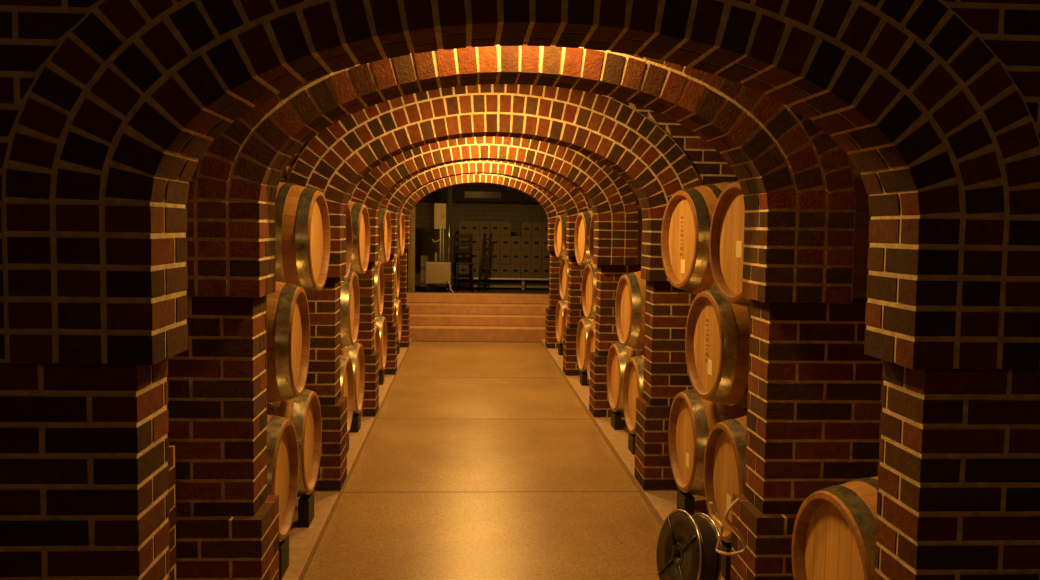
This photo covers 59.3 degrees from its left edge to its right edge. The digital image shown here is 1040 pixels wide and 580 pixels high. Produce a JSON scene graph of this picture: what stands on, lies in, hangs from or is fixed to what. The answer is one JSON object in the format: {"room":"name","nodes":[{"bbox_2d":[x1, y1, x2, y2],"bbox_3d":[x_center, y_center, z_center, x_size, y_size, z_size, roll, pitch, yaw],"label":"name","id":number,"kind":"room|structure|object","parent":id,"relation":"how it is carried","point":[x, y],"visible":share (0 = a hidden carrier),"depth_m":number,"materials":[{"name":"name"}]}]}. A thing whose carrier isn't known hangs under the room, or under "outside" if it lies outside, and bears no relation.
{"room":"wine cellar","nodes":[
{"label":"wine cellar","id":0,"kind":"room"},
{"bbox_2d":[168,446,176,579],"bbox_3d":[-1.330,0.984,2.908,0.224,0.801,0.809,1,4,-4],"label":"wall","id":1,"kind":"structure","parent":0,"point":[172,518],"depth_m":3.26,"materials":[{"name":"brick"}]},
{"bbox_2d":[282,338,411,579],"bbox_3d":[-1.670,1.359,5.057,1.215,0.250,16.085,1,4,-4],"label":"floor","id":2,"kind":"structure","parent":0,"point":[303,542],"depth_m":5.15,"materials":[{"name":"concrete"}]},
{"bbox_2d":[278,535,288,579],"bbox_3d":[-1.107,1.227,4.203,0.056,0.146,0.180,1,4,-4],"label":"chock","id":3,"kind":"object","parent":2,"relation":"on","point":[283,549],"visible":0.5,"depth_m":4.17,"materials":[{"name":"black paint"}]},
{"bbox_2d":[266,414,298,541],"bbox_3d":[-1.532,0.861,4.170,0.932,0.668,0.668,1,4,-3],"label":"wine barrel","id":4,"kind":"object","parent":3,"relation":"on","point":[282,444],"visible":0.17,"depth_m":4.25,"materials":[{"name":"brown wood"}]},
{"bbox_2d":[266,281,309,404],"bbox_3d":[-1.545,0.251,4.481,0.932,0.668,0.668,1,4,-4],"label":"wine barrel","id":5,"kind":"object","parent":4,"relation":"on","point":[288,319],"visible":0.24,"depth_m":4.32,"materials":[{"name":"brown wood"}]},
{"bbox_2d":[275,182,329,293],"bbox_3d":[-1.547,-0.273,4.956,0.932,0.668,0.668,1,4,-1],"label":"wine barrel","id":6,"kind":"object","parent":5,"relation":"on","point":[302,239],"visible":0.33,"depth_m":4.74,"materials":[{"name":"brown wood"}]},
{"bbox_2d":[298,491,313,527],"bbox_3d":[-1.150,1.178,4.920,0.056,0.146,0.180,1,4,-4],"label":"chock","id":7,"kind":"object","parent":2,"relation":"on","point":[305,503],"visible":0.93,"depth_m":4.83,"materials":[{"name":"black paint"}]},
{"bbox_2d":[266,389,321,497],"bbox_3d":[-1.576,0.812,4.888,0.932,0.668,0.668,1,4,-3],"label":"wine barrel","id":8,"kind":"object","parent":7,"relation":"on","point":[304,411],"visible":0.21,"depth_m":4.82,"materials":[{"name":"brown wood"}]},
{"bbox_2d":[347,433,348,452],"bbox_3d":[-1.242,1.088,6.435,0.056,0.116,0.180,1,4,-4],"label":"chock","id":9,"kind":"object","parent":2,"relation":"on","point":[348,433],"visible":0.21,"depth_m":6.48,"materials":[{"name":"black paint"}]},
{"bbox_2d":[340,354,353,433],"bbox_3d":[-1.668,0.736,6.403,0.932,0.668,0.668,1,4,-3],"label":"wine barrel","id":10,"kind":"object","parent":9,"relation":"on","point":[346,366],"visible":0.15,"depth_m":6.56,"materials":[{"name":"brown wood"}]},
{"bbox_2d":[340,271,359,348],"bbox_3d":[-1.680,0.134,6.712,0.932,0.668,0.668,1,4,-3],"label":"wine barrel","id":11,"kind":"object","parent":10,"relation":"on","point":[350,295],"visible":0.23,"depth_m":6.58,"materials":[{"name":"brown wood"}]},
{"bbox_2d":[341,204,351,281],"bbox_3d":[-1.642,-0.338,6.178,0.932,0.668,0.668,1,4,-2],"label":"wine barrel","id":12,"kind":"object","parent":11,"relation":"on","point":[348,213],"visible":0.09,"depth_m":6.40,"materials":[{"name":"brown wood"}]},
{"bbox_2d":[348,201,369,275],"bbox_3d":[-1.681,-0.405,7.163,0.932,0.668,0.668,1,4,-1],"label":"wine barrel","id":13,"kind":"object","parent":11,"relation":"on","point":[359,211],"visible":0.26,"depth_m":7.05,"materials":[{"name":"brown wood"}]},
{"bbox_2d":[351,413,360,431],"bbox_3d":[-1.286,1.038,7.162,0.056,0.116,0.180,1,4,-4],"label":"chock","id":14,"kind":"object","parent":2,"relation":"on","point":[356,419],"visible":0.86,"depth_m":7.08,"materials":[{"name":"black paint"}]},
{"bbox_2d":[340,342,364,414],"bbox_3d":[-1.712,0.686,7.130,0.932,0.668,0.668,1,4,-3],"label":"wine barrel","id":15,"kind":"object","parent":14,"relation":"on","point":[356,352],"visible":0.2,"depth_m":7.19,"materials":[{"name":"brown wood"}]},
{"bbox_2d":[379,371,383,384],"bbox_3d":[-1.415,0.890,9.295,0.056,0.116,0.180,1,4,-4],"label":"chock","id":16,"kind":"object","parent":2,"relation":"on","point":[381,373],"visible":0.64,"depth_m":9.21,"materials":[{"name":"black paint"}]},
{"bbox_2d":[374,316,386,371],"bbox_3d":[-1.841,0.539,9.263,0.932,0.668,0.668,1,4,-3],"label":"wine barrel","id":17,"kind":"object","parent":16,"relation":"on","point":[381,322],"visible":0.12,"depth_m":9.35,"materials":[{"name":"brown wood"}]},
{"bbox_2d":[397,343,399,353],"bbox_3d":[-1.548,0.738,11.506,0.056,0.116,0.180,1,4,-4],"label":"chock","id":18,"kind":"object","parent":2,"relation":"on","point":[398,344],"visible":0.43,"depth_m":11.42,"materials":[{"name":"black paint"}]},
{"bbox_2d":[394,299,401,342],"bbox_3d":[-1.974,0.386,11.474,0.932,0.668,0.668,1,4,-3],"label":"wine barrel","id":19,"kind":"object","parent":18,"relation":"on","point":[397,302],"visible":0.19,"depth_m":11.63,"materials":[{"name":"brown wood"}]},
{"bbox_2d":[284,136,640,417],"bbox_3d":[-0.268,-0.240,7.774,4.300,2.614,0.312,1,4,-4],"label":"brick arch","id":20,"kind":"object","parent":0,"point":[612,202],"visible":0.29,"depth_m":7.64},
{"bbox_2d":[407,191,548,285],"bbox_3d":[-0.762,-1.247,15.935,6.800,2.900,0.200,1,4,-4],"label":"wall","id":21,"kind":"structure","parent":0,"point":[515,213],"depth_m":15.83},
{"bbox_2d":[420,183,537,202],"bbox_3d":[-0.442,-1.718,15.706,2.600,0.400,0.210,1,4,-4],"label":"ceiling","id":22,"kind":"structure","parent":21,"relation":"attached to","point":[476,192],"depth_m":15.60,"materials":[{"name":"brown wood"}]},
{"bbox_2d":[407,285,548,293],"bbox_3d":[-0.726,0.127,15.099,6.800,0.272,1.659,1,4,-4],"label":"floor","id":23,"kind":"structure","parent":0,"point":[417,288],"depth_m":14.92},
{"bbox_2d":[408,207,414,291],"bbox_3d":[-1.683,-0.741,14.222,0.100,1.550,0.090,1,4,-4],"label":"board","id":24,"kind":"object","parent":23,"relation":"on","point":[411,251],"visible":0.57,"depth_m":14.20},
{"bbox_2d":[421,256,427,288],"bbox_3d":[-1.562,-0.287,14.949,0.120,0.550,0.040,1,4,-4],"label":"panel","id":25,"kind":"object","parent":23,"relation":"on","point":[424,259],"visible":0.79,"depth_m":14.93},
{"bbox_2d":[425,222,453,292],"bbox_3d":[-1.257,-0.517,14.337,0.448,1.099,0.323,1,4,-4],"label":"trolley","id":26,"kind":"object","parent":23,"relation":"on","point":[436,272],"visible":1,"depth_m":14.26,"materials":[{"name":"metal"}]},
{"bbox_2d":[447,186,451,290],"bbox_3d":[-1.125,-0.986,14.636,0.070,2.000,0.080,1,4,-4],"label":"post","id":27,"kind":"object","parent":23,"relation":"on","point":[450,187],"visible":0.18,"depth_m":14.61,"materials":[{"name":"brown metal"}]},
{"bbox_2d":[434,203,445,228],"bbox_3d":[-1.272,-1.172,14.549,0.190,0.410,0.110,1,4,-4],"label":"sign","id":28,"kind":"object","parent":27,"relation":"attached to","point":[439,208],"visible":1,"depth_m":14.50,"materials":[{"name":"beige metal"}]},
{"bbox_2d":[454,233,473,291],"bbox_3d":[-0.900,-0.447,14.710,0.286,0.922,0.428,0,4,-7],"label":"chair","id":29,"kind":"object","parent":23,"relation":"on","point":[467,236],"visible":1,"depth_m":14.84,"materials":[{"name":"black paint"}]},
{"bbox_2d":[477,233,491,289],"bbox_3d":[-0.569,-0.460,14.766,0.135,0.921,0.326,2,4,21],"label":"ladder","id":30,"kind":"object","parent":23,"relation":"on","point":[484,235],"visible":1,"depth_m":14.75,"materials":[{"name":"metal"}]},
{"bbox_2d":[452,276,548,289],"bbox_3d":[0.013,-0.115,15.351,2.300,0.199,0.512,1,4,-4],"label":"bench","id":31,"kind":"object","parent":23,"relation":"on","point":[522,285],"visible":0.51,"depth_m":15.18,"materials":[{"name":"grey metal"}]},
{"bbox_2d":[458,265,468,276],"bbox_3d":[-0.942,-0.335,15.272,0.168,0.230,0.302,1,4,-4],"label":"carton","id":32,"kind":"object","parent":31,"relation":"on","point":[463,271],"visible":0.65,"depth_m":15.12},
{"bbox_2d":[459,253,468,261],"bbox_3d":[-0.938,-0.566,15.250,0.168,0.230,0.302,1,4,-4],"label":"carton","id":33,"kind":"object","parent":32,"relation":"on","point":[463,257],"visible":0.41,"depth_m":15.10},
{"bbox_2d":[459,238,468,248],"bbox_3d":[-0.934,-0.797,15.229,0.168,0.230,0.302,1,4,-4],"label":"carton","id":34,"kind":"object","parent":33,"relation":"on","point":[460,239],"visible":0.33,"depth_m":15.08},
{"bbox_2d":[459,221,468,233],"bbox_3d":[-0.930,-1.029,15.217,0.168,0.230,0.302,1,4,-4],"label":"carton","id":35,"kind":"object","parent":34,"relation":"on","point":[463,225],"visible":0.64,"depth_m":15.07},
{"bbox_2d":[469,263,478,276],"bbox_3d":[-0.768,-0.333,15.279,0.168,0.230,0.302,1,4,-4],"label":"carton","id":36,"kind":"object","parent":31,"relation":"on","point":[476,265],"visible":0.51,"depth_m":15.13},
{"bbox_2d":[469,249,478,262],"bbox_3d":[-0.766,-0.564,15.256,0.168,0.230,0.302,1,4,-4],"label":"carton","id":37,"kind":"object","parent":36,"relation":"on","point":[475,252],"visible":0.66,"depth_m":15.11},
{"bbox_2d":[469,235,479,248],"bbox_3d":[-0.760,-0.796,15.244,0.168,0.230,0.302,1,4,-4],"label":"carton","id":38,"kind":"object","parent":37,"relation":"on","point":[475,238],"visible":0.76,"depth_m":15.09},
{"bbox_2d":[469,221,479,234],"bbox_3d":[-0.760,-1.027,15.219,0.168,0.230,0.302,1,4,-4],"label":"carton","id":39,"kind":"object","parent":38,"relation":"on","point":[474,226],"visible":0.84,"depth_m":15.07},
{"bbox_2d":[479,263,489,277],"bbox_3d":[-0.598,-0.331,15.289,0.168,0.230,0.302,1,4,-4],"label":"carton","id":40,"kind":"object","parent":31,"relation":"on","point":[483,267],"visible":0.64,"depth_m":15.14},
{"bbox_2d":[479,249,489,263],"bbox_3d":[-0.596,-0.563,15.277,0.168,0.230,0.302,1,4,-4],"label":"carton","id":41,"kind":"object","parent":40,"relation":"on","point":[480,250],"visible":0.61,"depth_m":15.13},
{"bbox_2d":[479,235,488,249],"bbox_3d":[-0.592,-0.794,15.251,0.168,0.230,0.302,1,4,-4],"label":"carton","id":42,"kind":"object","parent":41,"relation":"on","point":[481,236],"visible":0.55,"depth_m":15.10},
{"bbox_2d":[479,221,489,235],"bbox_3d":[-0.589,-1.026,15.245,0.168,0.230,0.302,1,4,-4],"label":"carton","id":43,"kind":"object","parent":42,"relation":"on","point":[484,226],"visible":0.87,"depth_m":15.10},
{"bbox_2d":[489,263,499,277],"bbox_3d":[-0.426,-0.330,15.304,0.168,0.230,0.302,1,4,-4],"label":"carton","id":44,"kind":"object","parent":31,"relation":"on","point":[494,272],"visible":0.88,"depth_m":15.16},
{"bbox_2d":[490,250,499,263],"bbox_3d":[-0.422,-0.561,15.283,0.168,0.230,0.302,1,4,-4],"label":"carton","id":45,"kind":"object","parent":44,"relation":"on","point":[494,254],"visible":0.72,"depth_m":15.13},
{"bbox_2d":[491,236,499,249],"bbox_3d":[-0.418,-0.792,15.269,0.168,0.230,0.302,1,4,-4],"label":"carton","id":46,"kind":"object","parent":45,"relation":"on","point":[495,243],"visible":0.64,"depth_m":15.12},
{"bbox_2d":[490,222,500,235],"bbox_3d":[-0.415,-1.024,15.256,0.168,0.230,0.302,1,4,-4],"label":"carton","id":47,"kind":"object","parent":46,"relation":"on","point":[495,227],"visible":0.82,"depth_m":15.11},
{"bbox_2d":[500,264,509,277],"bbox_3d":[-0.254,-0.328,15.311,0.168,0.230,0.302,1,4,-4],"label":"carton","id":48,"kind":"object","parent":31,"relation":"on","point":[504,268],"visible":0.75,"depth_m":15.16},
{"bbox_2d":[500,250,510,263],"bbox_3d":[-0.250,-0.558,15.280,0.168,0.230,0.302,1,4,-4],"label":"carton","id":49,"kind":"object","parent":48,"relation":"on","point":[505,255],"visible":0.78,"depth_m":15.13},
{"bbox_2d":[500,236,510,249],"bbox_3d":[-0.247,-0.790,15.275,0.168,0.230,0.302,1,4,-4],"label":"carton","id":50,"kind":"object","parent":49,"relation":"on","point":[505,241],"visible":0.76,"depth_m":15.13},
{"bbox_2d":[500,222,510,235],"bbox_3d":[-0.243,-1.021,15.249,0.168,0.230,0.302,1,4,-4],"label":"carton","id":51,"kind":"object","parent":50,"relation":"on","point":[505,230],"visible":0.93,"depth_m":15.10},
{"bbox_2d":[510,264,520,277],"bbox_3d":[-0.083,-0.325,15.314,0.168,0.230,0.302,1,4,-4],"label":"carton","id":52,"kind":"object","parent":31,"relation":"on","point":[515,269],"visible":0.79,"depth_m":15.16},
{"bbox_2d":[510,250,520,263],"bbox_3d":[-0.078,-0.557,15.306,0.168,0.230,0.302,1,4,-4],"label":"carton","id":53,"kind":"object","parent":52,"relation":"on","point":[515,258],"visible":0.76,"depth_m":15.16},
{"bbox_2d":[511,236,520,249],"bbox_3d":[-0.078,-0.788,15.287,0.168,0.230,0.302,1,4,-4],"label":"carton","id":54,"kind":"object","parent":53,"relation":"on","point":[515,240],"visible":0.86,"depth_m":15.14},
{"bbox_2d":[520,264,530,277],"bbox_3d":[0.091,-0.324,15.330,0.168,0.230,0.302,1,4,-4],"label":"carton","id":55,"kind":"object","parent":31,"relation":"on","point":[525,268],"visible":0.79,"depth_m":15.18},
{"bbox_2d":[521,250,530,263],"bbox_3d":[0.092,-0.555,15.313,0.168,0.230,0.302,1,4,-4],"label":"carton","id":56,"kind":"object","parent":55,"relation":"on","point":[525,254],"visible":0.83,"depth_m":15.16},
{"bbox_2d":[521,236,531,249],"bbox_3d":[0.097,-0.786,15.295,0.168,0.230,0.302,1,4,-4],"label":"carton","id":57,"kind":"object","parent":56,"relation":"on","point":[525,240],"visible":0.86,"depth_m":15.15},
{"bbox_2d":[520,222,531,235],"bbox_3d":[0.100,-1.017,15.269,0.168,0.230,0.302,1,4,-4],"label":"carton","id":58,"kind":"object","parent":57,"relation":"on","point":[525,227],"visible":1,"depth_m":15.12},
{"bbox_2d":[531,264,540,277],"bbox_3d":[0.259,-0.321,15.334,0.168,0.230,0.302,1,4,-4],"label":"carton","id":59,"kind":"object","parent":31,"relation":"on","point":[535,268],"visible":0.81,"depth_m":15.19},
{"bbox_2d":[531,250,541,263],"bbox_3d":[0.263,-0.553,15.323,0.168,0.230,0.302,1,4,-4],"label":"carton","id":60,"kind":"object","parent":59,"relation":"on","point":[535,254],"visible":0.85,"depth_m":15.17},
{"bbox_2d":[531,236,541,249],"bbox_3d":[0.268,-0.784,15.306,0.168,0.230,0.302,1,4,-4],"label":"carton","id":61,"kind":"object","parent":60,"relation":"on","point":[536,241],"visible":0.86,"depth_m":15.16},
{"bbox_2d":[532,222,541,235],"bbox_3d":[0.270,-1.016,15.297,0.168,0.230,0.302,1,4,-4],"label":"carton","id":62,"kind":"object","parent":61,"relation":"on","point":[536,226],"visible":0.76,"depth_m":15.15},
{"bbox_2d":[541,264,549,277],"bbox_3d":[0.432,-0.319,15.342,0.168,0.230,0.302,1,4,-4],"label":"carton","id":63,"kind":"object","parent":31,"relation":"on","point":[545,268],"visible":0.6,"depth_m":15.19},
{"bbox_2d":[541,250,549,263],"bbox_3d":[0.435,-0.551,15.329,0.168,0.230,0.302,1,4,-4],"label":"carton","id":64,"kind":"object","parent":63,"relation":"on","point":[545,254],"visible":0.61,"depth_m":15.18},
{"bbox_2d":[542,236,547,249],"bbox_3d":[0.438,-0.782,15.318,0.168,0.230,0.302,1,4,-4],"label":"carton","id":65,"kind":"object","parent":64,"relation":"on","point":[544,238],"visible":0.44,"depth_m":15.17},
{"bbox_2d":[542,222,547,235],"bbox_3d":[0.444,-1.014,15.309,0.168,0.230,0.302,1,4,-4],"label":"carton","id":66,"kind":"object","parent":65,"relation":"on","point":[544,224],"visible":0.42,"depth_m":15.16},
{"bbox_2d":[398,174,564,348],"bbox_3d":[-0.534,-0.544,12.175,4.300,2.614,0.312,1,4,-4],"label":"brick arch","id":67,"kind":"object","parent":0,"point":[551,206],"visible":0.16,"depth_m":12.04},
{"bbox_2d":[303,341,660,579],"bbox_3d":[-0.177,1.359,5.757,1.846,0.200,17.300,1,4,-4],"label":"floor","id":68,"kind":"structure","parent":0,"point":[432,492],"depth_m":5.81,"materials":[{"name":"concrete"}]},
{"bbox_2d":[406,292,548,341],"bbox_3d":[-0.651,0.396,13.710,2.500,0.626,1.150,1,4,-4],"label":"stairs","id":69,"kind":"structure","parent":68,"relation":"on","point":[434,316],"depth_m":13.46,"materials":[{"name":"wood"}]},
{"bbox_2d":[470,377,507,377],"bbox_3d":[-0.436,0.972,10.058,1.846,0.021,0.010,1,4,-4],"label":"trim","id":70,"kind":"structure","parent":68,"relation":"on","point":[470,377],"depth_m":10.06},
{"bbox_2d":[520,491,637,491],"bbox_3d":[-0.174,1.272,5.716,1.846,0.021,0.010,1,4,-4],"label":"trim","id":71,"kind":"structure","parent":68,"relation":"on","point":[520,491],"depth_m":5.75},
{"bbox_2d":[656,509,722,579],"bbox_3d":[0.748,1.177,4.051,0.176,0.405,0.401,0,4,-18],"label":"hose reel","id":72,"kind":"object","parent":68,"relation":"on","point":[686,543],"visible":0.98,"depth_m":3.98,"materials":[{"name":"metal"}]},
{"bbox_2d":[709,498,745,555],"bbox_3d":[0.768,0.897,3.470,0.094,0.257,0.178,-1,4,-25],"label":"tube","id":73,"kind":"object","parent":72,"relation":"attached to","point":[712,507],"visible":1,"depth_m":3.41,"materials":[{"name":"plastic"}]},
{"bbox_2d":[280,83,738,490],"bbox_3d":[-0.138,-0.091,5.621,4.300,2.614,0.312,1,4,-4],"label":"brick arch","id":74,"kind":"object","parent":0,"point":[658,157],"visible":0.3,"depth_m":5.47,"materials":[{"name":"brick"}]},
{"bbox_2d":[381,160,639,375],"bbox_3d":[-0.399,-0.390,9.945,4.300,2.614,0.312,1,4,-4],"label":"brick arch","id":75,"kind":"object","parent":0,"point":[573,202],"visible":0.12,"depth_m":9.81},
{"bbox_2d":[0,0,1039,579],"bbox_3d":[0.059,0.133,2.367,4.300,2.614,0.312,1,4,-4],"label":"brick arch","id":76,"kind":"object","parent":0,"point":[110,109],"visible":1,"depth_m":2.22,"materials":[{"name":"brick"}]},
{"bbox_2d":[167,45,883,579],"bbox_3d":[-0.009,0.055,3.500,4.300,2.614,0.312,1,4,-4],"label":"brick arch","id":77,"kind":"object","parent":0,"point":[814,406],"visible":0.37,"depth_m":3.38,"materials":[{"name":"brick"}]},
{"bbox_2d":[541,339,724,579],"bbox_3d":[1.404,1.393,5.245,1.245,0.250,16.085,1,4,-4],"label":"trim","id":78,"kind":"structure","parent":0,"point":[661,504],"depth_m":6.69,"materials":[{"name":"concrete"}]},
{"bbox_2d":[558,344,562,354],"bbox_3d":[0.521,0.761,11.632,0.056,0.116,0.180,1,4,-4],"label":"chock","id":79,"kind":"object","parent":78,"relation":"on","point":[560,347],"visible":0.71,"depth_m":11.54,"materials":[{"name":"black paint"}]},
{"bbox_2d":[555,300,567,344],"bbox_3d":[0.953,0.418,11.669,0.932,0.668,0.668,0,4,-6],"label":"wine barrel","id":80,"kind":"object","parent":79,"relation":"on","point":[561,305],"visible":0.15,"depth_m":11.70,"materials":[{"name":"brown wood"}]},
{"bbox_2d":[559,256,568,301],"bbox_3d":[0.985,-0.134,11.240,0.932,0.668,0.668,0,4,-7],"label":"wine barrel","id":81,"kind":"object","parent":80,"relation":"on","point":[563,272],"visible":0.22,"depth_m":11.27,"materials":[{"name":"brown wood"}]},
{"bbox_2d":[554,214,565,258],"bbox_3d":[0.942,-0.674,11.700,0.932,0.668,0.668,0,4,-8],"label":"wine barrel","id":82,"kind":"object","parent":81,"relation":"on","point":[559,228],"visible":0.2,"depth_m":11.65,"materials":[{"name":"brown wood"}]},
{"bbox_2d":[564,222,568,260],"bbox_3d":[1.022,-0.606,10.717,0.932,0.668,0.668,0,4,-7],"label":"wine barrel","id":83,"kind":"object","parent":81,"relation":"on","point":[567,257],"visible":0.02,"depth_m":10.88,"materials":[{"name":"brown wood"}]},
{"bbox_2d":[580,372,586,385],"bbox_3d":[0.654,0.913,9.422,0.056,0.116,0.180,1,4,-4],"label":"chock","id":84,"kind":"object","parent":78,"relation":"on","point":[583,376],"visible":0.86,"depth_m":9.33,"materials":[{"name":"black paint"}]},
{"bbox_2d":[576,318,595,372],"bbox_3d":[1.087,0.570,9.459,0.932,0.668,0.668,0,4,-6],"label":"wine barrel","id":85,"kind":"object","parent":84,"relation":"on","point":[584,324],"visible":0.13,"depth_m":9.46,"materials":[{"name":"brown wood"}]},
{"bbox_2d":[582,263,596,320],"bbox_3d":[1.118,0.018,9.039,0.932,0.668,0.668,0,4,-7],"label":"wine barrel","id":86,"kind":"object","parent":85,"relation":"on","point":[589,279],"visible":0.2,"depth_m":8.99,"materials":[{"name":"brown wood"}]},
{"bbox_2d":[574,210,592,266],"bbox_3d":[1.075,-0.522,9.499,0.932,0.668,0.668,0,4,-8],"label":"wine barrel","id":87,"kind":"object","parent":86,"relation":"on","point":[582,227],"visible":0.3,"depth_m":9.42,"materials":[{"name":"brown wood"}]},
{"bbox_2d":[589,205,642,269],"bbox_3d":[1.156,-0.454,8.516,0.932,0.668,0.668,0,4,-7],"label":"wine barrel","id":88,"kind":"object","parent":86,"relation":"on","point":[591,234],"visible":0.07,"depth_m":8.35,"materials":[{"name":"brown wood"}]},
{"bbox_2d":[611,411,621,429],"bbox_3d":[0.777,1.054,7.388,0.056,0.116,0.180,1,4,-4],"label":"chock","id":89,"kind":"object","parent":78,"relation":"on","point":[616,418],"visible":0.93,"depth_m":7.30,"materials":[{"name":"black paint"}]},
{"bbox_2d":[606,342,643,413],"bbox_3d":[1.211,0.711,7.417,0.932,0.668,0.668,1,4,-6],"label":"wine barrel","id":90,"kind":"object","parent":89,"relation":"on","point":[618,355],"visible":0.19,"depth_m":7.33,"materials":[{"name":"brown wood"}]},
{"bbox_2d":[615,271,645,350],"bbox_3d":[1.243,0.159,6.992,0.932,0.668,0.668,0,4,-6],"label":"wine barrel","id":91,"kind":"object","parent":90,"relation":"on","point":[630,301],"visible":0.31,"depth_m":6.79,"materials":[{"name":"brown wood"}]},
{"bbox_2d":[628,433,635,453],"bbox_3d":[0.825,1.108,6.601,0.056,0.116,0.180,1,4,-4],"label":"chock","id":92,"kind":"object","parent":78,"relation":"on","point":[631,437],"visible":0.57,"depth_m":6.56,"materials":[{"name":"black paint"}]},
{"bbox_2d":[623,355,644,434],"bbox_3d":[1.258,0.766,6.630,0.932,0.668,0.668,1,4,-6],"label":"wine barrel","id":93,"kind":"object","parent":92,"relation":"on","point":[633,378],"visible":0.19,"depth_m":6.66,"materials":[{"name":"brown wood"}]},
{"bbox_2d":[677,489,694,514],"bbox_3d":[0.918,1.199,5.067,0.056,0.146,0.180,1,4,-4],"label":"chock","id":94,"kind":"object","parent":78,"relation":"on","point":[685,501],"visible":0.57,"depth_m":4.99,"materials":[{"name":"black paint"}]},
{"bbox_2d":[668,389,747,496],"bbox_3d":[1.352,0.843,5.095,0.932,0.668,0.668,1,4,-6],"label":"wine barrel","id":95,"kind":"object","parent":94,"relation":"on","point":[692,418],"visible":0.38,"depth_m":4.93,"materials":[{"name":"brown wood"}]},
{"bbox_2d":[685,288,750,407],"bbox_3d":[1.381,0.281,4.686,0.932,0.668,0.668,0,4,-8],"label":"wine barrel","id":96,"kind":"object","parent":95,"relation":"on","point":[717,334],"visible":0.38,"depth_m":4.49,"materials":[{"name":"brown wood"}]},
{"bbox_2d":[661,181,733,293],"bbox_3d":[1.334,-0.281,5.186,0.932,0.668,0.668,0,4,-11],"label":"wine barrel","id":97,"kind":"object","parent":96,"relation":"on","point":[687,218],"visible":0.3,"depth_m":5.02,"materials":[{"name":"brown wood"}]},
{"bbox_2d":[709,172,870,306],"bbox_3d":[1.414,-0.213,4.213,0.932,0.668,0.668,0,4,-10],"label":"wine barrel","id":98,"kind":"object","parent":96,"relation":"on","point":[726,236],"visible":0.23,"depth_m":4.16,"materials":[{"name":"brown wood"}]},
{"bbox_2d":[722,540,731,579],"bbox_3d":[0.965,1.254,4.280,0.056,0.146,0.180,1,4,-4],"label":"chock","id":99,"kind":"object","parent":78,"relation":"on","point":[727,547],"visible":0.33,"depth_m":4.19,"materials":[{"name":"black paint"}]},
{"bbox_2d":[704,415,746,542],"bbox_3d":[1.399,0.897,4.308,0.932,0.668,0.668,1,4,-6],"label":"wine barrel","id":100,"kind":"object","parent":99,"relation":"on","point":[725,450],"visible":0.16,"depth_m":4.30,"materials":[{"name":"brown wood"}]},
{"bbox_3d":[0.701,0.967,8.645,0.056,0.116,0.180,1,4,-4],"label":"chock","id":101,"kind":"object","parent":78,"relation":"on","visible":0},
{"bbox_2d":[586,326,595,381],"bbox_3d":[1.134,0.624,8.682,0.932,0.668,0.668,0,4,-6],"label":"wine barrel","id":102,"kind":"object","parent":101,"relation":"on","point":[590,344],"visible":0.11,"depth_m":8.81,"materials":[{"name":"brown wood"}]},
{"bbox_3d":[-1.368,0.944,8.518,0.056,0.116,0.180,1,4,-4],"label":"chock","id":103,"kind":"object","parent":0,"visible":0},
{"bbox_2d":[374,324,379,369],"bbox_3d":[-1.794,0.592,8.486,0.932,0.668,0.668,1,4,-3],"label":"wine barrel","id":104,"kind":"object","parent":103,"relation":"on","point":[376,328],"visible":0.1,"depth_m":8.68,"materials":[{"name":"brown wood"}]},
{"bbox_2d":[374,261,383,318],"bbox_3d":[-1.808,-0.013,8.835,0.932,0.668,0.668,1,4,-3],"label":"wine barrel","id":105,"kind":"object","parent":104,"relation":"on","point":[379,271],"visible":0.13,"depth_m":8.76,"materials":[{"name":"brown wood"}]},
{"bbox_2d":[375,217,379,266],"bbox_3d":[-1.771,-0.486,8.321,0.932,0.668,0.668,1,4,-2],"label":"wine barrel","id":106,"kind":"object","parent":105,"relation":"on","point":[376,262],"visible":0.03,"depth_m":8.54,"materials":[{"name":"brown wood"}]},
{"bbox_2d":[379,208,390,263],"bbox_3d":[-1.810,-0.553,9.306,0.932,0.668,0.668,1,4,-1],"label":"wine barrel","id":107,"kind":"object","parent":105,"relation":"on","point":[385,220],"visible":0.23,"depth_m":9.20,"materials":[{"name":"brown wood"}]},
{"bbox_3d":[0.569,0.816,10.836,0.056,0.116,0.180,1,4,-4],"label":"chock","id":108,"kind":"object","parent":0,"visible":0},
{"bbox_2d":[562,306,567,340],"bbox_3d":[1.002,0.473,10.873,0.932,0.668,0.668,0,4,-6],"label":"wine barrel","id":109,"kind":"object","parent":108,"relation":"on","point":[565,312],"visible":0.07,"depth_m":11.01,"materials":[{"name":"brown wood"}]},
{"bbox_3d":[-1.500,0.793,10.709,0.056,0.116,0.180,1,4,-4],"label":"chock","id":110,"kind":"object","parent":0,"visible":0},
{"bbox_2d":[394,305,396,323],"bbox_3d":[-1.926,0.441,10.677,0.932,0.668,0.668,1,4,-3],"label":"wine barrel","id":111,"kind":"object","parent":110,"relation":"on","point":[395,309],"visible":0.02,"depth_m":10.88,"materials":[{"name":"brown wood"}]},
{"bbox_2d":[394,254,399,299],"bbox_3d":[-1.941,-0.165,11.036,0.932,0.668,0.668,1,4,-3],"label":"wine barrel","id":112,"kind":"object","parent":111,"relation":"on","point":[396,260],"visible":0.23,"depth_m":11.18,"materials":[{"name":"brown wood"}]},
{"bbox_2d":[397,212,404,256],"bbox_3d":[-1.944,-0.705,11.507,0.932,0.668,0.668,1,4,-1],"label":"wine barrel","id":113,"kind":"object","parent":112,"relation":"on","point":[400,221],"visible":0.16,"depth_m":11.58,"materials":[{"name":"brown wood"}]},
{"bbox_3d":[1.401,1.339,3.094,0.735,0.150,0.220,1,4,-4],"label":"cradle","id":114,"kind":"object","parent":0,"visible":0},
{"bbox_2d":[792,476,878,579],"bbox_3d":[1.481,0.949,3.108,0.932,0.668,0.668,0,4,-8],"label":"wine barrel","id":115,"kind":"object","parent":114,"relation":"on","point":[834,530],"visible":0.41,"depth_m":3.05,"materials":[{"name":"brown wood"}]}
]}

